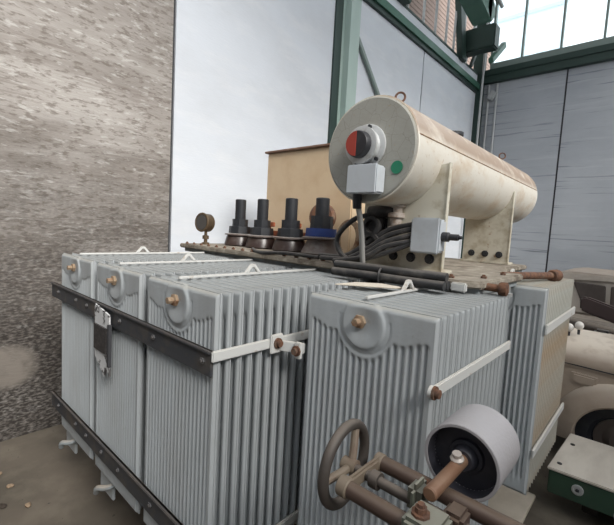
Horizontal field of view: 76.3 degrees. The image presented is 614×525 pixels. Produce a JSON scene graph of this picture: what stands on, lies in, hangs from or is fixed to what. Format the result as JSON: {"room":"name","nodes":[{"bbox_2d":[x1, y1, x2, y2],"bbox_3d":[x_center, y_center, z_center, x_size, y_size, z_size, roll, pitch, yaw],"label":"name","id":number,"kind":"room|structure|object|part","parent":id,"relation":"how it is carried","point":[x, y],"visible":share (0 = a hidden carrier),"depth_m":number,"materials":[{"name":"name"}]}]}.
{"room":"industrial warehouse","nodes":[
{"label":"industrial warehouse","id":0,"kind":"room"},
{"bbox_2d":[0,0,474,441],"bbox_3d":[-1.808,-2.873,3.227,0.200,8.550,17.500,8,7,42],"label":"wall","id":1,"kind":"structure","parent":0,"point":[86,85],"depth_m":3.62,"materials":[{"name":"concrete"}]},
{"bbox_2d":[168,0,175,251],"bbox_3d":[-1.312,-2.894,3.772,0.150,8.550,0.030,8,7,42],"label":"trim","id":2,"kind":"structure","parent":1,"relation":"attached to","point":[174,0],"depth_m":3.86,"materials":[{"name":"grey metal"}]},
{"bbox_2d":[327,0,343,142],"bbox_3d":[0.374,-2.956,5.550,0.155,8.550,0.150,8,7,42],"label":"trim","id":3,"kind":"structure","parent":1,"relation":"attached to","point":[339,5],"depth_m":5.51,"materials":[{"name":"green metal"}]},
{"bbox_2d":[337,0,361,124],"bbox_3d":[0.589,-2.952,5.642,0.150,8.550,0.300,8,7,42],"label":"trim","id":4,"kind":"structure","parent":1,"relation":"attached to","point":[350,30],"depth_m":5.59,"materials":[{"name":"green metal"}]},
{"bbox_2d":[359,37,379,94],"bbox_3d":[0.995,-2.992,6.104,0.050,0.945,0.957,8,7,42],"label":"trim","id":5,"kind":"structure","parent":1,"relation":"attached to","point":[361,48],"depth_m":6.03,"materials":[{"name":"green metal"}]},
{"bbox_2d":[397,0,411,5],"bbox_3d":[1.625,-4.506,6.536,0.175,0.300,0.489,8,7,42],"label":"trim","id":6,"kind":"structure","parent":1,"relation":"attached to","point":[403,2],"depth_m":6.54,"materials":[{"name":"green metal"}]},
{"bbox_2d":[363,0,479,92],"bbox_3d":[2.414,-4.128,7.606,0.238,0.125,5.125,8,7,42],"label":"trim","id":7,"kind":"structure","parent":1,"relation":"attached to","point":[384,4],"depth_m":7.15,"materials":[{"name":"green metal"}]},
{"bbox_2d":[422,0,425,22],"bbox_3d":[2.229,-5.842,7.108,0.038,2.875,0.035,8,7,42],"label":"trim","id":8,"kind":"structure","parent":1,"relation":"attached to","point":[424,1],"depth_m":7.20,"materials":[{"name":"grey metal"}]},
{"bbox_2d":[387,0,476,80],"bbox_3d":[2.336,-4.299,7.569,0.188,0.212,4.975,8,7,42],"label":"trim","id":9,"kind":"structure","parent":1,"relation":"attached to","point":[395,3],"depth_m":7.43,"materials":[{"name":"white paint"}]},
{"bbox_2d":[434,0,438,32],"bbox_3d":[2.566,-5.856,7.478,0.038,2.875,0.035,8,7,42],"label":"trim","id":10,"kind":"structure","parent":1,"relation":"attached to","point":[437,1],"depth_m":7.56,"materials":[{"name":"grey metal"}]},
{"bbox_2d":[404,5,477,74],"bbox_3d":[2.398,-4.416,7.508,0.062,0.038,4.975,8,7,42],"label":"trim","id":11,"kind":"structure","parent":1,"relation":"attached to","point":[405,6],"depth_m":7.54,"materials":[{"name":"green metal"}]},
{"bbox_2d":[444,0,449,43],"bbox_3d":[2.902,-5.869,7.848,0.038,2.875,0.035,8,7,42],"label":"trim","id":12,"kind":"structure","parent":1,"relation":"attached to","point":[448,2],"depth_m":7.92,"materials":[{"name":"grey metal"}]},
{"bbox_2d":[452,10,456,49],"bbox_3d":[3.171,-5.880,8.144,0.038,2.875,0.035,8,7,42],"label":"trim","id":13,"kind":"structure","parent":1,"relation":"attached to","point":[455,20],"depth_m":8.22,"materials":[{"name":"grey metal"}]},
{"bbox_2d":[455,0,465,62],"bbox_3d":[3.148,-5.849,8.058,0.125,2.925,1.169,8,7,42],"label":"trim","id":14,"kind":"structure","parent":1,"relation":"attached to","point":[461,18],"depth_m":8.30,"materials":[{"name":"green metal"}]},
{"bbox_2d":[469,56,476,67],"bbox_3d":[3.989,-5.050,9.080,0.062,1.200,0.817,8,7,42],"label":"trim","id":15,"kind":"structure","parent":1,"relation":"attached to","point":[473,58],"depth_m":8.88,"materials":[{"name":"green metal"}]},
{"bbox_2d":[460,22,489,257],"bbox_3d":[4.070,-3.100,9.536,0.212,8.550,0.250,8,7,42],"label":"trim","id":16,"kind":"structure","parent":1,"relation":"attached to","point":[478,64],"depth_m":9.36,"materials":[{"name":"green metal"}]},
{"bbox_2d":[466,22,499,57],"bbox_3d":[3.738,-4.795,8.456,0.725,0.475,0.300,8,7,42],"label":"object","id":17,"kind":"structure","parent":1,"relation":"attached to","point":[484,39],"depth_m":8.30,"materials":[{"name":"green metal"}]},
{"bbox_2d":[488,42,505,63],"bbox_3d":[4.125,-4.547,8.453,0.100,0.662,0.787,8,7,42],"label":"trim","id":18,"kind":"structure","parent":1,"relation":"attached to","point":[502,46],"depth_m":8.36,"materials":[{"name":"green metal"}]},
{"bbox_2d":[0,424,613,524],"bbox_3d":[2.158,2.008,-0.028,11.375,0.150,17.750,8,7,42],"label":"floor","id":19,"kind":"structure","parent":0,"point":[59,485],"depth_m":2.60,"materials":[{"name":"concrete"}]},
{"bbox_2d":[50,91,574,524],"bbox_3d":[0.271,0.309,2.945,2.658,2.500,3.215,8,7,42],"label":"transformer","id":20,"kind":"object","parent":19,"relation":"on","point":[210,383],"visible":0.94,"depth_m":1.75,"materials":[{"name":"paint"}]},
{"bbox_3d":[-1.551,1.157,2.579,0.175,0.150,0.015,8,7,42],"label":"foot plate","id":21,"kind":"part","parent":20,"relation":"part of","materials":[{"name":"paint"}]},
{"bbox_3d":[-1.049,0.385,1.983,0.158,0.130,0.009,8,7,42],"label":"rating plate","id":22,"kind":"part","parent":20,"relation":"part of","materials":[{"name":"brown metal"}]},
{"bbox_3d":[-1.112,1.216,2.182,0.175,0.150,0.015,8,7,42],"label":"foot plate","id":23,"kind":"part","parent":20,"relation":"part of","materials":[{"name":"paint"}]},
{"bbox_3d":[-0.904,-0.345,3.348,0.131,0.131,0.010,7,6,34],"label":"dial glass","id":24,"kind":"part","parent":20,"relation":"part of","materials":[{"name":"grey glass"}]},
{"bbox_3d":[-0.879,-0.219,3.386,0.065,0.120,0.065,8,7,42],"label":"stem","id":25,"kind":"part","parent":20,"relation":"part of","materials":[{"name":"gold metal"}]},
{"bbox_3d":[-0.123,0.326,1.574,0.012,0.078,0.065,8,7,42],"label":"strap plate","id":26,"kind":"part","parent":20,"relation":"part of","materials":[{"name":"white paint"}]},
{"bbox_3d":[-0.064,0.344,1.560,0.107,0.065,0.041,5,5,17],"label":"link plate","id":27,"kind":"part","parent":20,"relation":"part of","materials":[{"name":"white paint"}]},
{"bbox_3d":[0.156,-0.996,3.539,1.058,0.020,0.500,8,7,42],"label":"lid","id":28,"kind":"part","parent":20,"relation":"part of","materials":[{"name":"brown metal"}]},
{"bbox_3d":[0.349,-0.046,3.086,2.512,0.035,1.662,8,7,42],"label":"plate","id":29,"kind":"part","parent":20,"relation":"part of","materials":[{"name":"grey metal"}]},
{"bbox_3d":[0.247,-0.377,1.760,0.160,0.130,0.018,8,7,42],"label":"box lid","id":30,"kind":"part","parent":20,"relation":"part of","materials":[{"name":"grey plastic"}]},
{"bbox_2d":[335,282,401,288],"bbox_3d":[0.264,0.096,1.681,0.287,0.006,0.110,4,5,5],"label":"cardboard","id":31,"kind":"object","parent":20,"relation":"on","point":[359,284],"visible":0.9,"depth_m":1.65,"materials":[{"name":"beige cardboard"}]},
{"bbox_3d":[0.291,-0.526,1.824,0.477,0.477,0.007,8,7,41],"label":"plate","id":32,"kind":"part","parent":20,"relation":"part of","materials":[{"name":"grey paint"}]},
{"bbox_2d":[331,260,449,290],"bbox_3d":[0.367,0.061,1.833,0.585,0.096,0.105,8,7,42],"label":"cable bundle","id":33,"kind":"object","parent":20,"relation":"on","point":[433,280],"visible":0.98,"depth_m":1.78,"materials":[{"name":"black rubber"}]},
{"bbox_3d":[0.366,0.639,3.189,2.412,1.362,1.325,8,7,42],"label":"tank","id":34,"kind":"part","parent":20,"relation":"part of","materials":[{"name":"metal"}]},
{"bbox_3d":[0.559,-0.127,1.847,0.145,0.168,0.020,8,7,42],"label":"box lid","id":35,"kind":"part","parent":20,"relation":"part of","materials":[{"name":"grey plastic"}]},
{"bbox_3d":[0.646,0.105,1.664,0.065,0.038,0.025,8,7,42],"label":"lug plate","id":36,"kind":"part","parent":20,"relation":"part of","materials":[{"name":"white paint"}]},
{"bbox_2d":[317,404,524,524],"bbox_3d":[0.341,1.067,0.733,0.762,1.386,0.535,8,7,42],"label":"machine","id":37,"kind":"object","parent":19,"relation":"on","point":[469,455],"visible":1,"depth_m":0.85,"materials":[{"name":"metal"}]},
{"bbox_2d":[476,22,488,144],"bbox_3d":[3.980,-2.454,9.209,0.049,7.312,0.166,5,5,15],"label":"pipe","id":38,"kind":"object","parent":19,"relation":"on","point":[484,58],"visible":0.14,"depth_m":9.12,"materials":[{"name":"grey metal"}]},
{"bbox_2d":[547,434,613,517],"bbox_3d":[2.180,1.546,2.506,1.012,0.329,0.695,8,7,42],"label":"case","id":39,"kind":"object","parent":19,"relation":"on","point":[581,471],"visible":1,"depth_m":2.56,"materials":[{"name":"paint"}]},
{"bbox_2d":[571,485,583,495],"bbox_3d":[1.713,1.446,2.475,0.065,0.065,0.025,8,7,42],"label":"socket","id":40,"kind":"object","parent":39,"relation":"attached to","point":[576,490],"depth_m":2.47,"materials":[{"name":"paint"}]},
{"bbox_2d":[556,297,613,446],"bbox_3d":[3.498,0.974,2.900,3.407,1.545,1.610,8,7,42],"label":"vintage car","id":41,"kind":"object","parent":19,"relation":"on","point":[587,391],"visible":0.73,"depth_m":3.11,"materials":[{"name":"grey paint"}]},
{"bbox_2d":[568,323,573,331],"bbox_3d":[2.229,0.552,3.317,0.065,0.072,0.052,8,7,42],"label":"lamp","id":42,"kind":"object","parent":41,"relation":"on","point":[571,327],"depth_m":3.30,"materials":[{"name":"white glass"}]},
{"bbox_2d":[575,321,583,329],"bbox_3d":[2.281,0.529,3.269,0.065,0.072,0.052,8,7,42],"label":"lamp","id":43,"kind":"object","parent":41,"relation":"on","point":[579,325],"depth_m":3.25,"materials":[{"name":"white glass"}]},
{"bbox_3d":[3.004,0.585,3.375,1.096,0.422,0.050,8,7,42],"label":"bonnet lid","id":44,"kind":"part","parent":41,"relation":"part of","materials":[{"name":"brown metal"}]},
{"bbox_2d":[561,268,613,327],"bbox_3d":[4.390,0.933,4.392,4.194,1.465,1.350,8,7,42],"label":"car","id":45,"kind":"object","parent":19,"relation":"on","point":[598,284],"visible":0.03,"depth_m":4.54,"materials":[{"name":"paint"}]},
{"bbox_3d":[1.028,1.637,2.422,0.413,0.035,0.075,8,7,42],"label":"batten","id":46,"kind":"object","parent":19,"relation":"on","visible":0},
{"bbox_2d":[488,485,535,522],"bbox_3d":[1.204,1.598,2.598,0.430,0.030,0.625,8,7,42],"label":"wooden board","id":47,"kind":"object","parent":46,"relation":"on","point":[507,501],"visible":0.34,"depth_m":2.59,"materials":[{"name":"beige wood"}]},
{"bbox_2d":[409,0,490,69],"bbox_3d":[2.772,-6.097,9.928,0.075,3.900,11.250,8,7,42],"label":"wall","id":48,"kind":"structure","parent":0,"point":[416,6],"depth_m":10.83,"materials":[{"name":"brown brick"}]},
{"bbox_2d":[479,60,613,271],"bbox_3d":[6.891,-1.241,7.344,7.875,5.550,0.200,8,7,42],"label":"wall","id":49,"kind":"structure","parent":0,"point":[582,230],"depth_m":8.43,"materials":[{"name":"grey metal"}]},
{"bbox_2d":[483,83,498,153],"bbox_3d":[4.261,-1.527,9.496,0.230,5.450,0.112,8,7,42],"label":"conduit","id":50,"kind":"object","parent":49,"relation":"attached to","point":[491,95],"visible":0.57,"depth_m":9.31,"materials":[{"name":"grey metal"}]},
{"bbox_2d":[490,4,498,63],"bbox_3d":[4.496,-6.016,9.243,0.050,2.600,0.100,8,7,42],"label":"trim","id":51,"kind":"structure","parent":49,"relation":"attached to","point":[496,5],"depth_m":9.22,"materials":[{"name":"grey metal"}]},
{"bbox_2d":[521,0,528,56],"bbox_3d":[4.747,-5.981,9.007,0.662,2.600,0.088,8,7,42],"label":"window","id":52,"kind":"structure","parent":49,"relation":"in","point":[527,1],"depth_m":8.83,"materials":[{"name":"green metal"}]},
{"bbox_2d":[484,43,613,84],"bbox_3d":[7.074,-3.987,6.890,7.550,0.162,0.175,8,7,42],"label":"trim","id":53,"kind":"structure","parent":49,"relation":"attached to","point":[605,56],"depth_m":8.41,"materials":[{"name":"green metal"}]},
{"bbox_2d":[490,36,613,68],"bbox_3d":[7.169,-4.270,6.878,7.450,0.162,0.200,8,7,42],"label":"trim","id":54,"kind":"structure","parent":49,"relation":"attached to","point":[607,40],"depth_m":8.40,"materials":[{"name":"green metal"}]},
{"bbox_2d":[545,70,568,271],"bbox_3d":[5.474,-1.433,8.625,0.035,5.550,0.150,8,7,42],"label":"trim","id":55,"kind":"structure","parent":49,"relation":"attached to","point":[567,70],"depth_m":8.52,"materials":[{"name":"black metal"}]},
{"bbox_2d":[560,0,567,47],"bbox_3d":[5.273,-5.910,8.532,0.762,2.600,0.088,8,7,42],"label":"window","id":56,"kind":"structure","parent":49,"relation":"in","point":[566,1],"depth_m":8.33,"materials":[{"name":"green metal"}]},
{"bbox_2d":[603,0,610,37],"bbox_3d":[5.831,-5.834,8.027,0.750,2.600,0.088,8,7,42],"label":"window","id":57,"kind":"structure","parent":49,"relation":"in","point":[608,1],"depth_m":7.84,"materials":[{"name":"green metal"}]},
{"label":"outside","id":58,"kind":"structure","parent":0,"visible":0},
{"bbox_2d":[459,0,494,25],"bbox_3d":[1.798,-5.210,5.667,0.350,1.422,5.088,8,7,42],"label":"trim","id":59,"kind":"structure","parent":58,"point":[479,12],"depth_m":7.23,"materials":[{"name":"green metal"}]},
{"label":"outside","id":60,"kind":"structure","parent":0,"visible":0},
{"bbox_2d":[497,0,503,7],"bbox_3d":[2.011,-5.255,5.446,0.065,1.087,5.061,8,7,42],"label":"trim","id":61,"kind":"structure","parent":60,"point":[500,2],"depth_m":7.26,"materials":[{"name":"grey metal"}]},
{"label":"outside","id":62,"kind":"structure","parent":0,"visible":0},
{"bbox_2d":[490,0,579,62],"bbox_3d":[9.208,-6.191,19.655,6.325,13.500,3.200,8,7,42],"label":"sky","id":63,"kind":"structure","parent":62,"point":[545,17],"depth_m":17.09,"materials":[{"name":"white"}]}
]}

